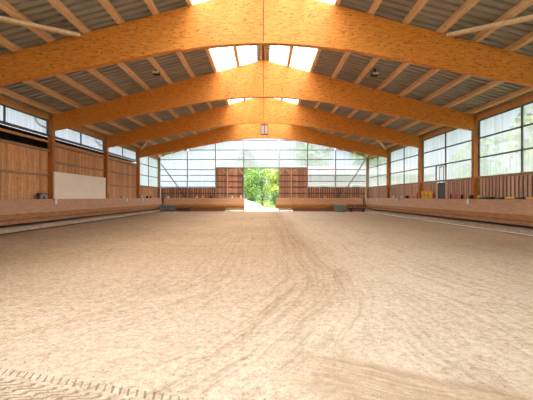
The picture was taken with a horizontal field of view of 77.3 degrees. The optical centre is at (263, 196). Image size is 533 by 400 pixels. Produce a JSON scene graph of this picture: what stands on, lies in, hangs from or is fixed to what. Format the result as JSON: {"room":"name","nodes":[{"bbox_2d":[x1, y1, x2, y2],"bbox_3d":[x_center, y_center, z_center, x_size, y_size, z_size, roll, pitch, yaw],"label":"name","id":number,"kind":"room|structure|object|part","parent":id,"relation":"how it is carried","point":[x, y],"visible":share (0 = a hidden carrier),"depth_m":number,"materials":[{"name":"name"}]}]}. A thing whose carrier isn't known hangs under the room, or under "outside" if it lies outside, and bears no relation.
{"room":"sports facility","nodes":[
{"label":"sports facility","id":0,"kind":"room"},
{"bbox_2d":[0,124,157,226],"bbox_3d":[-11.815,-0.860,14.240,1.570,4.520,41.880,0,0,0],"label":"wall","id":1,"kind":"structure","parent":0,"point":[23,154],"depth_m":16.93,"materials":[{"name":"brown wood"}]},
{"bbox_3d":[-11.085,-1.120,14.300,0.070,0.100,5.760,0,0,0],"label":"wall rail","id":2,"kind":"part","parent":1,"relation":"part of","materials":[{"name":"wood"}]},
{"bbox_2d":[0,103,49,136],"bbox_3d":[-11.085,-3.530,14.300,0.170,0.840,5.740,0,0,0],"label":"window","id":3,"kind":"structure","parent":1,"relation":"in","point":[9,116],"depth_m":15.42,"materials":[{"name":"clear glass"}]},
{"bbox_3d":[-11.065,-3.160,14.300,0.130,0.100,5.740,0,0,0],"label":"sill","id":4,"kind":"part","parent":3,"relation":"part of","materials":[{"name":"grey metal"}]},
{"bbox_3d":[-11.075,-2.395,14.300,0.090,0.110,5.760,0,0,0],"label":"wall rail","id":5,"kind":"part","parent":1,"relation":"part of","materials":[{"name":"wood"}]},
{"bbox_2d":[55,128,104,151],"bbox_3d":[-11.085,-3.530,20.300,0.170,0.840,5.740,0,0,0],"label":"window","id":6,"kind":"structure","parent":1,"relation":"in","point":[69,135],"depth_m":20.20,"materials":[{"name":"clear glass"}]},
{"bbox_3d":[-11.065,-3.160,20.300,0.130,0.100,5.740,0,0,0],"label":"sill","id":7,"kind":"part","parent":6,"relation":"part of","materials":[{"name":"grey metal"}]},
{"bbox_3d":[-11.075,-2.735,20.300,0.090,0.110,5.760,0,0,0],"label":"wall rail","id":8,"kind":"part","parent":1,"relation":"part of","materials":[{"name":"wood"}]},
{"bbox_3d":[-11.085,-1.850,20.300,0.070,0.100,5.760,0,0,0],"label":"wall rail","id":9,"kind":"part","parent":1,"relation":"part of","materials":[{"name":"wood"}]},
{"bbox_3d":[-11.075,-2.735,26.300,0.090,0.110,5.760,0,0,0],"label":"wall rail","id":10,"kind":"part","parent":1,"relation":"part of","materials":[{"name":"wood"}]},
{"bbox_3d":[-11.085,-0.850,26.300,0.070,0.100,5.760,0,0,0],"label":"wall rail","id":11,"kind":"part","parent":1,"relation":"part of","materials":[{"name":"wood"}]},
{"bbox_3d":[-11.085,-1.850,26.300,0.070,0.100,5.760,0,0,0],"label":"wall rail","id":12,"kind":"part","parent":1,"relation":"part of","materials":[{"name":"wood"}]},
{"bbox_2d":[109,146,137,160],"bbox_3d":[-11.085,-3.530,26.300,0.170,0.840,5.740,0,0,0],"label":"window","id":13,"kind":"structure","parent":1,"relation":"in","point":[119,151],"depth_m":26.56,"materials":[{"name":"clear glass"}]},
{"bbox_3d":[-11.065,-3.160,26.300,0.130,0.100,5.740,0,0,0],"label":"sill","id":14,"kind":"part","parent":13,"relation":"part of","materials":[{"name":"grey metal"}]},
{"bbox_2d":[140,156,158,187],"bbox_3d":[-11.085,-2.450,32.300,0.170,3.000,5.740,0,0,0],"label":"window","id":15,"kind":"structure","parent":1,"relation":"in","point":[148,165],"depth_m":32.26,"materials":[{"name":"clear glass"}]},
{"bbox_2d":[0,0,226,156],"bbox_3d":[-7.087,-5.479,14.450,9.226,2.526,42.900,0,0,0],"label":"ceiling","id":16,"kind":"structure","parent":0,"point":[91,13],"depth_m":14.62,"materials":[{"name":"grey metal"}]},
{"bbox_2d":[152,69,159,75],"bbox_3d":[-4.950,-5.818,15.390,0.320,0.320,0.260,0,0,0],"label":"lamp","id":17,"kind":"object","parent":16,"relation":"attached to","point":[155,73],"visible":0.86,"depth_m":15.34,"materials":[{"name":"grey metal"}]},
{"bbox_2d":[192,0,262,67],"bbox_3d":[-1.257,-6.991,14.300,2.434,0.678,6.000,0,0,0],"label":"window","id":18,"kind":"structure","parent":16,"relation":"attached to","point":[224,56],"depth_m":16.29,"materials":[{"name":"white glass"}]},
{"bbox_2d":[217,57,262,101],"bbox_3d":[-1.257,-6.991,20.300,2.434,0.678,6.000,0,0,0],"label":"window","id":19,"kind":"structure","parent":16,"relation":"attached to","point":[255,59],"depth_m":17.54,"materials":[{"name":"white"}]},
{"bbox_2d":[229,98,250,103],"bbox_3d":[-1.257,-6.991,26.300,2.434,0.678,6.000,0,0,0],"label":"window","id":20,"kind":"structure","parent":16,"relation":"attached to","point":[237,100],"depth_m":23.64,"materials":[{"name":"white"}]},
{"bbox_2d":[161,169,365,209],"bbox_3d":[0.000,-0.825,35.300,21.740,4.450,0.120,0,0,0],"label":"wall","id":21,"kind":"structure","parent":0,"point":[299,176],"depth_m":35.30,"materials":[{"name":"brown wood"}]},
{"bbox_2d":[161,164,184,196],"bbox_3d":[-9.475,-1.735,35.020,2.624,3.583,0.060,0,0,-2],"label":"diagonal brace","id":22,"kind":"object","parent":21,"relation":"attached to","point":[161,164],"visible":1,"depth_m":34.99,"materials":[{"name":"metal"}]},
{"bbox_2d":[160,149,186,186],"bbox_3d":[-9.505,-3.081,35.315,2.870,4.122,0.070,0,0,0],"label":"window","id":23,"kind":"structure","parent":21,"relation":"in","point":[175,164],"depth_m":35.34,"materials":[{"name":"clear glass"}]},
{"bbox_3d":[-7.980,-0.390,35.275,5.780,0.080,0.050,0,0,0],"label":"wall rail","id":24,"kind":"part","parent":21,"relation":"part of","materials":[{"name":"wood"}]},
{"bbox_2d":[188,144,214,186],"bbox_3d":[-6.525,-3.473,35.315,2.850,4.906,0.070,0,0,0],"label":"window","id":25,"kind":"structure","parent":21,"relation":"in","point":[201,160],"depth_m":35.34,"materials":[{"name":"clear glass"}]},
{"bbox_2d":[222,169,231,197],"bbox_3d":[-3.800,-1.460,35.203,1.148,3.080,0.065,0,0,0],"label":"post","id":26,"kind":"object","parent":21,"relation":"attached to","point":[222,169],"visible":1,"depth_m":35.17,"materials":[{"name":"wood"}]},
{"bbox_2d":[216,140,242,166],"bbox_3d":[-3.555,-4.885,35.315,2.850,3.650,0.070,0,0,0],"label":"window","id":27,"kind":"structure","parent":21,"relation":"in","point":[229,153],"depth_m":35.34,"materials":[{"name":"clear glass"}]},
{"bbox_2d":[244,138,277,166],"bbox_3d":[-0.200,-5.168,35.315,3.620,4.215,0.070,0,0,0],"label":"window","id":28,"kind":"structure","parent":21,"relation":"in","point":[258,152],"depth_m":35.34,"materials":[{"name":"clear glass"}]},
{"bbox_2d":[216,167,306,168],"bbox_3d":[-0.185,-3.080,35.295,9.750,0.160,0.050,0,0,0],"label":"trim","id":29,"kind":"structure","parent":21,"relation":"attached to","point":[216,167],"depth_m":35.27,"materials":[{"name":"metal"}]},
{"bbox_2d":[286,169,295,197],"bbox_3d":[2.950,-1.460,35.203,1.148,3.080,0.065,0,0,0],"label":"post","id":30,"kind":"object","parent":21,"relation":"attached to","point":[286,169],"visible":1,"depth_m":35.17,"materials":[{"name":"wood"}]},
{"bbox_2d":[280,139,306,166],"bbox_3d":[3.170,-4.938,35.315,2.880,3.756,0.070,0,0,0],"label":"window","id":31,"kind":"structure","parent":21,"relation":"in","point":[292,153],"depth_m":35.34,"materials":[{"name":"clear glass"}]},
{"bbox_2d":[308,143,334,186],"bbox_3d":[6.155,-3.522,35.315,2.850,5.004,0.070,0,0,0],"label":"window","id":32,"kind":"structure","parent":21,"relation":"in","point":[321,159],"depth_m":35.34,"materials":[{"name":"clear glass"}]},
{"bbox_3d":[7.795,-0.390,35.275,6.150,0.080,0.050,0,0,0],"label":"wall rail","id":33,"kind":"part","parent":21,"relation":"part of","materials":[{"name":"wood"}]},
{"bbox_2d":[336,148,365,186],"bbox_3d":[9.320,-3.130,35.315,3.240,4.220,0.070,0,0,0],"label":"window","id":34,"kind":"structure","parent":21,"relation":"in","point":[348,164],"depth_m":35.34,"materials":[{"name":"clear glass"}]},
{"bbox_2d":[341,161,364,196],"bbox_3d":[9.400,-1.885,35.020,2.577,3.879,0.060,0,0,2],"label":"diagonal brace","id":35,"kind":"object","parent":21,"relation":"attached to","point":[364,161],"visible":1,"depth_m":34.99,"materials":[{"name":"metal"}]},
{"bbox_2d":[0,211,532,399],"bbox_3d":[0.000,1.500,14.450,22.600,0.001,42.300,0,0,0],"label":"floor","id":36,"kind":"structure","parent":0,"point":[373,272],"depth_m":4.56,"materials":[{"name":"beige sand"}]},
{"bbox_2d":[47,115,54,221],"bbox_3d":[-11.006,-1.355,17.300,0.268,5.709,0.236,0,0,0],"label":"timber post","id":37,"kind":"object","parent":36,"relation":"on","point":[51,140],"visible":0.52,"depth_m":17.18,"materials":[{"name":"wood"}]},
{"bbox_2d":[53,60,473,130],"bbox_3d":[0.000,-5.273,17.300,21.740,3.653,0.210,0,0,0],"label":"beam","id":38,"kind":"structure","parent":37,"relation":"on","point":[262,78],"depth_m":17.20,"materials":[{"name":"brown wood"}]},
{"bbox_2d":[0,209,161,234],"bbox_3d":[-10.584,1.371,13.975,0.552,0.262,41.250,0,0,0],"label":"kerb","id":39,"kind":"object","parent":36,"relation":"on","point":[42,225],"visible":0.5,"depth_m":17.50,"materials":[{"name":"concrete"}]},
{"bbox_2d":[0,198,161,226],"bbox_3d":[-10.768,0.665,14.175,0.685,1.130,41.650,0,0,0],"label":"wall","id":40,"kind":"structure","parent":39,"relation":"on","point":[12,211],"depth_m":17.63,"materials":[{"name":"wood"}]},
{"bbox_2d":[37,191,46,198],"bbox_3d":[-10.898,-0.087,16.410,0.185,0.372,0.580,0,0,0],"label":"radio","id":41,"kind":"object","parent":40,"relation":"on","point":[39,195],"visible":0.99,"depth_m":16.30,"materials":[{"name":"grey plastic"}]},
{"bbox_2d":[53,172,105,198],"bbox_3d":[-10.820,-0.605,20.000,0.070,1.410,5.600,0,0,0],"label":"notice board","id":42,"kind":"object","parent":40,"relation":"on","point":[65,185],"visible":1,"depth_m":19.36,"materials":[{"name":"beige wood"}]},
{"bbox_2d":[103,137,108,197],"bbox_3d":[-11.006,-1.355,23.300,0.268,5.709,0.236,0,0,0],"label":"timber post","id":43,"kind":"object","parent":36,"relation":"on","point":[106,153],"visible":0.6,"depth_m":23.18,"materials":[{"name":"wood"}]},
{"bbox_2d":[107,98,418,147],"bbox_3d":[0.000,-5.273,23.300,21.740,3.653,0.210,0,0,0],"label":"beam","id":44,"kind":"structure","parent":43,"relation":"on","point":[253,110],"depth_m":23.20,"materials":[{"name":"brown wood"}]},
{"bbox_2d":[0,0,195,147],"bbox_3d":[-7.182,-5.307,14.550,0.140,0.217,42.400,0,0,0],"label":"purlin","id":45,"kind":"object","parent":44,"relation":"on","point":[5,6],"visible":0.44,"depth_m":10.97,"materials":[{"name":"brown wood"}]},
{"bbox_2d":[261,123,267,134],"bbox_3d":[0.080,-4.770,23.295,0.540,0.820,0.250,0,0,0],"label":"hanging lantern","id":46,"kind":"object","parent":44,"relation":"hanging from","point":[264,128],"visible":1,"depth_m":23.24,"materials":[{"name":"glass"}]},
{"bbox_2d":[136,149,139,197],"bbox_3d":[-11.006,-1.355,29.300,0.268,5.709,0.236,0,0,0],"label":"timber post","id":47,"kind":"object","parent":36,"relation":"on","point":[138,158],"visible":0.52,"depth_m":29.18,"materials":[{"name":"wood"}]},
{"bbox_2d":[139,123,386,157],"bbox_3d":[0.000,-5.273,29.300,21.740,3.653,0.210,0,0,0],"label":"beam","id":48,"kind":"structure","parent":47,"relation":"on","point":[242,131],"depth_m":29.20,"materials":[{"name":"brown wood"}]},
{"bbox_2d":[330,0,532,147],"bbox_3d":[7.182,-5.307,14.550,0.140,0.217,42.400,0,0,0],"label":"purlin","id":49,"kind":"object","parent":48,"relation":"on","point":[522,5],"visible":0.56,"depth_m":10.87,"materials":[{"name":"brown wood"}]},
{"bbox_2d":[158,157,159,197],"bbox_3d":[-10.990,-1.355,35.140,0.220,5.709,0.200,0,0,0],"label":"timber post","id":50,"kind":"object","parent":36,"relation":"on","point":[158,157],"visible":0.56,"depth_m":35.04,"materials":[{"name":"wood"}]},
{"bbox_2d":[159,204,191,211],"bbox_3d":[-8.780,1.093,33.452,3.240,0.825,0.496,0,0,0],"label":"cart","id":51,"kind":"object","parent":36,"relation":"on","point":[171,205],"visible":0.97,"depth_m":33.23,"materials":[{"name":"grey plastic"}]},
{"bbox_2d":[187,151,187,197],"bbox_3d":[-8.010,-1.670,35.182,0.090,6.340,0.105,0,0,0],"label":"post","id":52,"kind":"object","parent":36,"relation":"on","point":[187,151],"visible":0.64,"depth_m":35.13,"materials":[{"name":"metal"}]},
{"bbox_2d":[163,198,224,210],"bbox_3d":[-7.200,0.800,34.870,6.400,1.400,0.450,0,0,0],"label":"wall","id":53,"kind":"structure","parent":36,"relation":"on","point":[197,204],"depth_m":34.85,"materials":[{"name":"brown wood"}]},
{"bbox_2d":[225,198,244,210],"bbox_3d":[-2.955,0.800,34.807,2.010,1.400,0.455,0,0,0],"label":"gate","id":54,"kind":"object","parent":53,"relation":"attached to","point":[229,202],"visible":1,"depth_m":34.70,"materials":[{"name":"wood"}]},
{"bbox_2d":[215,144,215,197],"bbox_3d":[-5.040,-2.062,35.182,0.090,7.124,0.105,0,0,0],"label":"post","id":55,"kind":"object","parent":36,"relation":"on","point":[215,144],"visible":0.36,"depth_m":35.13,"materials":[{"name":"metal"}]},
{"bbox_2d":[239,139,243,210],"bbox_3d":[-2.311,-2.454,35.182,0.573,7.908,0.105,0,0,0],"label":"post","id":56,"kind":"object","parent":36,"relation":"on","point":[243,139],"visible":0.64,"depth_m":35.13,"materials":[{"name":"metal"}]},
{"bbox_2d":[279,139,283,209],"bbox_3d":[1.911,-2.507,35.182,0.573,8.014,0.105,0,0,0],"label":"post","id":57,"kind":"object","parent":36,"relation":"on","point":[279,139],"visible":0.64,"depth_m":35.13,"materials":[{"name":"metal"}]},
{"bbox_2d":[307,143,307,197],"bbox_3d":[4.670,-2.111,35.182,0.090,7.222,0.105,0,0,0],"label":"post","id":58,"kind":"object","parent":36,"relation":"on","point":[307,143],"visible":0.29,"depth_m":35.13,"materials":[{"name":"metal"}]},
{"bbox_2d":[293,198,362,210],"bbox_3d":[6.750,0.800,34.870,7.300,1.400,0.450,0,0,0],"label":"wall","id":59,"kind":"structure","parent":36,"relation":"on","point":[299,204],"depth_m":34.85,"materials":[{"name":"brown wood"}]},
{"bbox_2d":[276,198,292,210],"bbox_3d":[2.210,0.800,34.807,1.700,1.400,0.455,0,0,0],"label":"gate","id":60,"kind":"object","parent":59,"relation":"attached to","point":[280,202],"visible":1,"depth_m":34.70,"materials":[{"name":"wood"}]},
{"bbox_2d":[335,150,335,197],"bbox_3d":[7.640,-1.719,35.182,0.090,6.438,0.105,0,0,0],"label":"post","id":61,"kind":"object","parent":36,"relation":"on","point":[335,150],"visible":0.64,"depth_m":35.13,"materials":[{"name":"metal"}]},
{"bbox_2d":[334,204,346,211],"bbox_3d":[7.813,1.120,33.745,1.231,0.760,0.550,0,0,0],"label":"tub","id":62,"kind":"object","parent":36,"relation":"on","point":[337,207],"visible":1,"depth_m":33.51,"materials":[{"name":"plastic"}]},
{"bbox_2d":[348,205,365,211],"bbox_3d":[9.468,1.149,33.730,1.761,0.698,0.540,0,0,0],"label":"bench","id":63,"kind":"object","parent":36,"relation":"on","point":[361,206],"visible":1,"depth_m":33.55,"materials":[{"name":"wood"}]},
{"bbox_2d":[366,157,368,208],"bbox_3d":[10.990,-1.355,35.140,0.220,5.709,0.200,0,0,0],"label":"timber post","id":64,"kind":"object","parent":36,"relation":"on","point":[367,159],"visible":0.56,"depth_m":35.04,"materials":[{"name":"wood"}]},
{"bbox_2d":[386,149,389,197],"bbox_3d":[11.006,-1.355,29.300,0.268,5.709,0.236,0,0,0],"label":"timber post","id":65,"kind":"object","parent":36,"relation":"on","point":[388,150],"visible":0.6,"depth_m":29.18,"materials":[{"name":"wood"}]},
{"bbox_2d":[418,137,422,197],"bbox_3d":[11.006,-1.355,23.300,0.268,5.709,0.236,0,0,0],"label":"timber post","id":66,"kind":"object","parent":36,"relation":"on","point":[420,149],"visible":0.6,"depth_m":23.18,"materials":[{"name":"wood"}]},
{"bbox_2d":[365,209,532,235],"bbox_3d":[10.584,1.371,13.975,0.552,0.262,41.250,0,0,0],"label":"kerb","id":67,"kind":"object","parent":36,"relation":"on","point":[521,230],"visible":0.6,"depth_m":17.14,"materials":[{"name":"concrete"}]},
{"bbox_2d":[364,198,532,227],"bbox_3d":[10.768,0.665,14.175,0.685,1.130,41.650,0,0,0],"label":"wall","id":68,"kind":"structure","parent":67,"relation":"on","point":[516,212],"depth_m":17.23,"materials":[{"name":"wood"}]},
{"bbox_2d":[495,197,532,198],"bbox_3d":[10.920,0.047,14.100,0.100,0.098,3.000,0,0,0],"label":"pole","id":69,"kind":"object","parent":68,"relation":"on","point":[495,197],"visible":0.84,"depth_m":14.45,"materials":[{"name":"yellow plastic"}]},
{"bbox_2d":[471,115,478,221],"bbox_3d":[11.006,-1.355,17.300,0.268,5.709,0.236,0,0,0],"label":"timber post","id":70,"kind":"object","parent":36,"relation":"on","point":[475,133],"visible":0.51,"depth_m":17.18,"materials":[{"name":"wood"}]},
{"bbox_3d":[11.006,-1.355,11.300,0.268,5.709,0.236,0,0,0],"label":"timber post","id":71,"kind":"object","parent":36,"relation":"on","visible":0},
{"bbox_2d":[368,92,532,158],"bbox_3d":[11.150,-4.134,14.300,0.180,0.368,42.000,0,0,0],"label":"trim","id":72,"kind":"structure","parent":71,"relation":"attached to","point":[527,98],"depth_m":16.21,"materials":[{"name":"brown wood"}]},
{"bbox_2d":[300,0,532,156],"bbox_3d":[7.087,-5.479,14.450,9.226,2.526,42.900,0,0,0],"label":"ceiling","id":73,"kind":"structure","parent":0,"point":[434,13],"depth_m":14.59,"materials":[{"name":"grey metal"}]},
{"bbox_2d":[276,98,296,103],"bbox_3d":[1.257,-6.991,26.300,2.434,0.678,6.000,0,0,0],"label":"window","id":74,"kind":"structure","parent":73,"relation":"attached to","point":[287,100],"depth_m":23.64,"materials":[{"name":"white"}]},
{"bbox_2d":[267,57,308,101],"bbox_3d":[1.257,-6.991,20.300,2.434,0.678,6.000,0,0,0],"label":"window","id":75,"kind":"structure","parent":73,"relation":"attached to","point":[268,59],"depth_m":17.54,"materials":[{"name":"white"}]},
{"bbox_2d":[267,0,333,68],"bbox_3d":[1.257,-6.991,14.300,2.434,0.678,6.000,0,0,0],"label":"window","id":76,"kind":"structure","parent":73,"relation":"attached to","point":[301,56],"depth_m":16.29,"materials":[{"name":"white glass"}]},
{"bbox_2d":[370,68,378,76],"bbox_3d":[5.150,-5.765,15.390,0.320,0.320,0.260,0,0,0],"label":"lamp","id":77,"kind":"object","parent":73,"relation":"attached to","point":[374,73],"visible":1,"depth_m":15.35,"materials":[{"name":"black metal"}]},
{"bbox_2d":[369,174,532,227],"bbox_3d":[11.150,0.225,14.300,0.060,2.350,41.760,0,0,0],"label":"wall","id":78,"kind":"structure","parent":0,"point":[517,185],"depth_m":16.95,"materials":[{"name":"brown wood"}]},
{"bbox_2d":[368,156,385,187],"bbox_3d":[11.085,-2.450,32.300,0.170,3.000,5.740,0,0,0],"label":"window","id":79,"kind":"structure","parent":78,"relation":"in","point":[377,165],"depth_m":32.34,"materials":[{"name":"clear glass"}]},
{"bbox_2d":[389,146,417,185],"bbox_3d":[11.085,-2.450,26.300,0.170,3.000,5.740,0,0,0],"label":"window","id":80,"kind":"structure","parent":78,"relation":"in","point":[404,160],"depth_m":26.26,"materials":[{"name":"glass"},{"name":"grey steel"}]},
{"bbox_3d":[11.065,-1.000,26.300,0.130,0.100,5.740,0,0,0],"label":"sill","id":81,"kind":"part","parent":80,"relation":"part of","materials":[{"name":"wood"}]},
{"bbox_2d":[435,164,446,217],"bbox_3d":[11.100,-0.250,20.750,0.140,3.500,1.220,0,0,0],"label":"door","id":82,"kind":"structure","parent":78,"relation":"in","point":[441,188],"depth_m":20.78,"materials":[{"name":"grey plastic"}]},
{"bbox_3d":[11.060,-1.460,20.750,0.060,1.080,1.220,0,0,0],"label":"frame","id":83,"kind":"part","parent":82,"relation":"part of","materials":[{"name":"wood"}]},
{"bbox_3d":[11.110,-1.150,20.755,0.020,1.500,0.510,0,0,0],"label":"frame","id":84,"kind":"part","parent":82,"relation":"part of","materials":[{"name":"grey metal"}]},
{"bbox_2d":[421,128,470,182],"bbox_3d":[11.085,-2.450,20.300,0.170,3.000,5.740,0,0,0],"label":"window","id":85,"kind":"structure","parent":78,"relation":"in","point":[452,148],"depth_m":19.94,"materials":[{"name":"glass"},{"name":"grey steel"}]},
{"bbox_3d":[11.065,-1.000,20.300,0.130,0.100,5.740,0,0,0],"label":"sill","id":86,"kind":"part","parent":85,"relation":"part of","materials":[{"name":"wood"}]},
{"bbox_2d":[477,101,532,178],"bbox_3d":[11.085,-2.450,14.300,0.170,3.000,5.740,0,0,0],"label":"window","id":87,"kind":"structure","parent":78,"relation":"in","point":[506,137],"depth_m":15.21,"materials":[{"name":"glass"},{"name":"grey steel"}]},
{"bbox_3d":[11.065,-1.000,14.300,0.130,0.100,5.740,0,0,0],"label":"sill","id":88,"kind":"part","parent":87,"relation":"part of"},
{"bbox_3d":[-11.006,-1.355,11.300,0.268,5.709,0.236,0,0,0],"label":"timber post","id":89,"kind":"object","parent":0,"visible":0},
{"bbox_2d":[0,95,158,158],"bbox_3d":[-11.150,-4.134,14.300,0.180,0.368,42.000,0,0,0],"label":"beam","id":90,"kind":"structure","parent":89,"relation":"attached to","point":[4,100],"depth_m":16.46,"materials":[{"name":"brown wood"}]},
{"bbox_2d":[0,0,532,86],"bbox_3d":[0.000,-5.273,11.300,21.740,3.653,0.210,0,0,0],"label":"beam","id":91,"kind":"structure","parent":89,"relation":"on","point":[209,24],"depth_m":11.20,"materials":[{"name":"brown wood"}]},
{"bbox_2d":[0,16,80,37],"bbox_3d":[-8.425,-4.806,8.215,0.160,1.300,7.411,0,0,38],"label":"brace","id":92,"kind":"object","parent":91,"relation":"attached to","point":[2,18],"visible":1,"depth_m":10.14,"materials":[{"name":"wood"}]},
{"bbox_2d":[0,86,162,156],"bbox_3d":[-10.713,-4.375,14.550,0.140,0.217,42.400,0,0,0],"label":"purlin","id":93,"kind":"object","parent":91,"relation":"on","point":[4,91],"visible":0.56,"depth_m":15.91,"materials":[{"name":"wood"}]},
{"bbox_2d":[0,35,184,150],"bbox_3d":[-8.359,-4.996,14.550,0.140,0.217,42.400,0,0,0],"label":"purlin","id":94,"kind":"object","parent":91,"relation":"on","point":[6,43],"visible":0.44,"depth_m":14.62,"materials":[{"name":"wood"}]},
{"bbox_2d":[23,80,173,153],"bbox_3d":[-9.536,-4.686,14.550,0.140,0.217,42.400,0,0,0],"label":"purlin","id":95,"kind":"object","parent":91,"relation":"on","point":[31,83],"visible":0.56,"depth_m":15.70,"materials":[{"name":"wood"}]},
{"bbox_2d":[47,0,196,133],"bbox_3d":[-6.005,-5.618,14.550,0.140,0.217,42.400,0,0,0],"label":"purlin","id":96,"kind":"object","parent":91,"relation":"on","point":[57,4],"visible":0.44,"depth_m":10.93,"materials":[{"name":"brown wood"}]},
{"bbox_2d":[98,0,209,130],"bbox_3d":[-4.828,-5.928,14.550,0.140,0.217,42.400,0,0,0],"label":"purlin","id":97,"kind":"object","parent":91,"relation":"on","point":[106,4],"visible":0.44,"depth_m":11.25,"materials":[{"name":"wood"}]},
{"bbox_2d":[144,0,223,126],"bbox_3d":[-3.651,-6.239,14.550,0.140,0.217,42.400,0,0,0],"label":"purlin","id":98,"kind":"object","parent":91,"relation":"on","point":[149,3],"visible":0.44,"depth_m":14.76,"materials":[{"name":"wood"}]},
{"bbox_2d":[186,0,229,104],"bbox_3d":[-2.474,-6.550,14.550,0.140,0.217,42.400,0,0,0],"label":"purlin","id":99,"kind":"object","parent":91,"relation":"on","point":[189,2],"visible":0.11,"depth_m":15.53,"materials":[{"name":"wood"}]},
{"bbox_2d":[233,46,245,99],"bbox_3d":[-1.297,-6.861,14.550,0.140,0.217,42.400,0,0,0],"label":"purlin","id":100,"kind":"object","parent":91,"relation":"on","point":[234,48],"visible":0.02,"depth_m":16.08,"materials":[{"name":"wood"}]},
{"bbox_2d":[264,46,266,59],"bbox_3d":[0.110,-7.174,14.550,0.110,0.209,42.400,0,0,0],"label":"purlin","id":101,"kind":"object","parent":91,"relation":"on","point":[265,47],"visible":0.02,"depth_m":16.38,"materials":[{"name":"wood"}]},
{"bbox_2d":[280,47,293,99],"bbox_3d":[1.297,-6.861,14.550,0.140,0.217,42.400,0,0,0],"label":"purlin","id":102,"kind":"object","parent":91,"relation":"on","point":[290,48],"visible":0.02,"depth_m":16.18,"materials":[{"name":"wood"}]},
{"bbox_2d":[297,0,340,104],"bbox_3d":[2.474,-6.550,14.550,0.140,0.217,42.400,0,0,0],"label":"purlin","id":103,"kind":"object","parent":91,"relation":"on","point":[336,2],"visible":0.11,"depth_m":15.54,"materials":[{"name":"wood"}]},
{"bbox_2d":[303,0,382,126],"bbox_3d":[3.651,-6.239,14.550,0.140,0.217,42.400,0,0,0],"label":"purlin","id":104,"kind":"object","parent":91,"relation":"on","point":[376,3],"visible":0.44,"depth_m":14.69,"materials":[{"name":"wood"}]},
{"bbox_2d":[317,0,428,130],"bbox_3d":[4.828,-5.928,14.550,0.140,0.217,42.400,0,0,0],"label":"purlin","id":105,"kind":"object","parent":91,"relation":"on","point":[419,5],"visible":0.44,"depth_m":11.30,"materials":[{"name":"wood"}]},
{"bbox_2d":[329,0,479,133],"bbox_3d":[6.005,-5.618,14.550,0.140,0.217,42.400,0,0,0],"label":"purlin","id":106,"kind":"object","parent":91,"relation":"on","point":[468,4],"visible":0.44,"depth_m":10.91,"materials":[{"name":"brown wood"}]},
{"bbox_2d":[352,80,503,153],"bbox_3d":[9.536,-4.686,14.550,0.140,0.217,42.400,0,0,0],"label":"purlin","id":107,"kind":"object","parent":91,"relation":"on","point":[493,83],"visible":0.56,"depth_m":15.67,"materials":[{"name":"wood"}]},
{"bbox_2d":[341,31,532,150],"bbox_3d":[8.359,-4.996,14.550,0.140,0.217,42.400,0,0,0],"label":"purlin","id":108,"kind":"object","parent":91,"relation":"on","point":[528,38],"visible":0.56,"depth_m":14.31,"materials":[{"name":"brown wood"}]},
{"bbox_2d":[364,86,532,156],"bbox_3d":[10.713,-4.375,14.550,0.140,0.217,42.400,0,0,0],"label":"purlin","id":109,"kind":"object","parent":91,"relation":"on","point":[526,89],"visible":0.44,"depth_m":15.72,"materials":[{"name":"wood"}]},
{"bbox_2d":[446,14,532,36],"bbox_3d":[8.425,-4.806,8.215,0.160,1.300,7.411,0,0,-38],"label":"brace","id":110,"kind":"object","parent":91,"relation":"attached to","point":[528,17],"visible":1,"depth_m":10.07,"materials":[{"name":"wood"}]},
{"label":"outside","id":111,"kind":"structure","parent":0,"visible":0},
{"bbox_2d":[225,200,390,211],"bbox_3d":[0.000,1.560,50.000,240.000,0.001,220.000,0,0,0],"label":"ground","id":112,"kind":"structure","parent":111,"point":[264,205],"depth_m":61.12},
{"bbox_2d":[244,169,258,202],"bbox_3d":[-3.736,-1.883,51.407,5.622,6.975,5.568,0,0,27],"label":"leafy bush","id":113,"kind":"object","parent":112,"relation":"on","point":[247,178],"visible":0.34,"depth_m":51.25,"materials":[{"name":"green plant"}]},
{"bbox_2d":[248,192,256,201],"bbox_3d":[-1.544,0.429,47.606,1.423,2.352,2.022,0,0,0],"label":"leafy bush","id":114,"kind":"object","parent":112,"relation":"on","point":[254,197],"visible":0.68,"depth_m":47.32,"materials":[{"name":"green plant"}]},
{"bbox_2d":[244,169,266,197],"bbox_3d":[-2.258,-3.734,63.931,6.512,10.675,6.604,0,0,-16],"label":"leafy tree","id":115,"kind":"object","parent":112,"relation":"on","point":[255,186],"visible":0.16,"depth_m":62.90,"materials":[{"name":"green plant"}]},
{"bbox_2d":[245,200,273,208],"bbox_3d":[-2.800,0.868,43.749,8.400,1.452,4.989,0,0,0],"label":"gravel bank","id":116,"kind":"object","parent":112,"relation":"on","point":[248,204],"visible":0.34,"depth_m":43.05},
{"bbox_2d":[250,169,278,205],"bbox_3d":[0.263,-2.118,57.097,5.944,7.446,6.388,0,0,41],"label":"leafy bush","id":117,"kind":"object","parent":112,"relation":"on","point":[260,176],"visible":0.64,"depth_m":56.60,"materials":[{"name":"green plant"}]},
{"bbox_2d":[264,165,278,197],"bbox_3d":[2.002,-1.630,49.539,3.956,6.467,4.096,0,0,37],"label":"leafy bush","id":118,"kind":"object","parent":112,"relation":"on","point":[275,176],"visible":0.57,"depth_m":49.63,"materials":[{"name":"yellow plant"}]},
{"bbox_2d":[269,191,278,207],"bbox_3d":[1.866,0.330,44.719,1.863,2.550,2.264,0,0,23],"label":"leafy bush","id":119,"kind":"object","parent":112,"relation":"on","point":[274,195],"visible":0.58,"depth_m":44.32,"materials":[{"name":"green plant"}]},
{"bbox_2d":[308,186,390,197],"bbox_3d":[13.750,-1.470,48.000,17.500,6.060,9.200,0,0,0],"label":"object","id":120,"kind":"structure","parent":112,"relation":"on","point":[390,186],"depth_m":44.00,"materials":[{"name":"brown wood"}]},
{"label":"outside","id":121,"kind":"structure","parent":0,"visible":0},
{"bbox_2d":[231,208,292,210],"bbox_3d":[-5.750,1.530,42.225,20.500,0.040,13.550,0,0,0],"label":"path","id":122,"kind":"structure","parent":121,"point":[267,209],"depth_m":37.25,"materials":[{"name":"concrete"}]}
]}

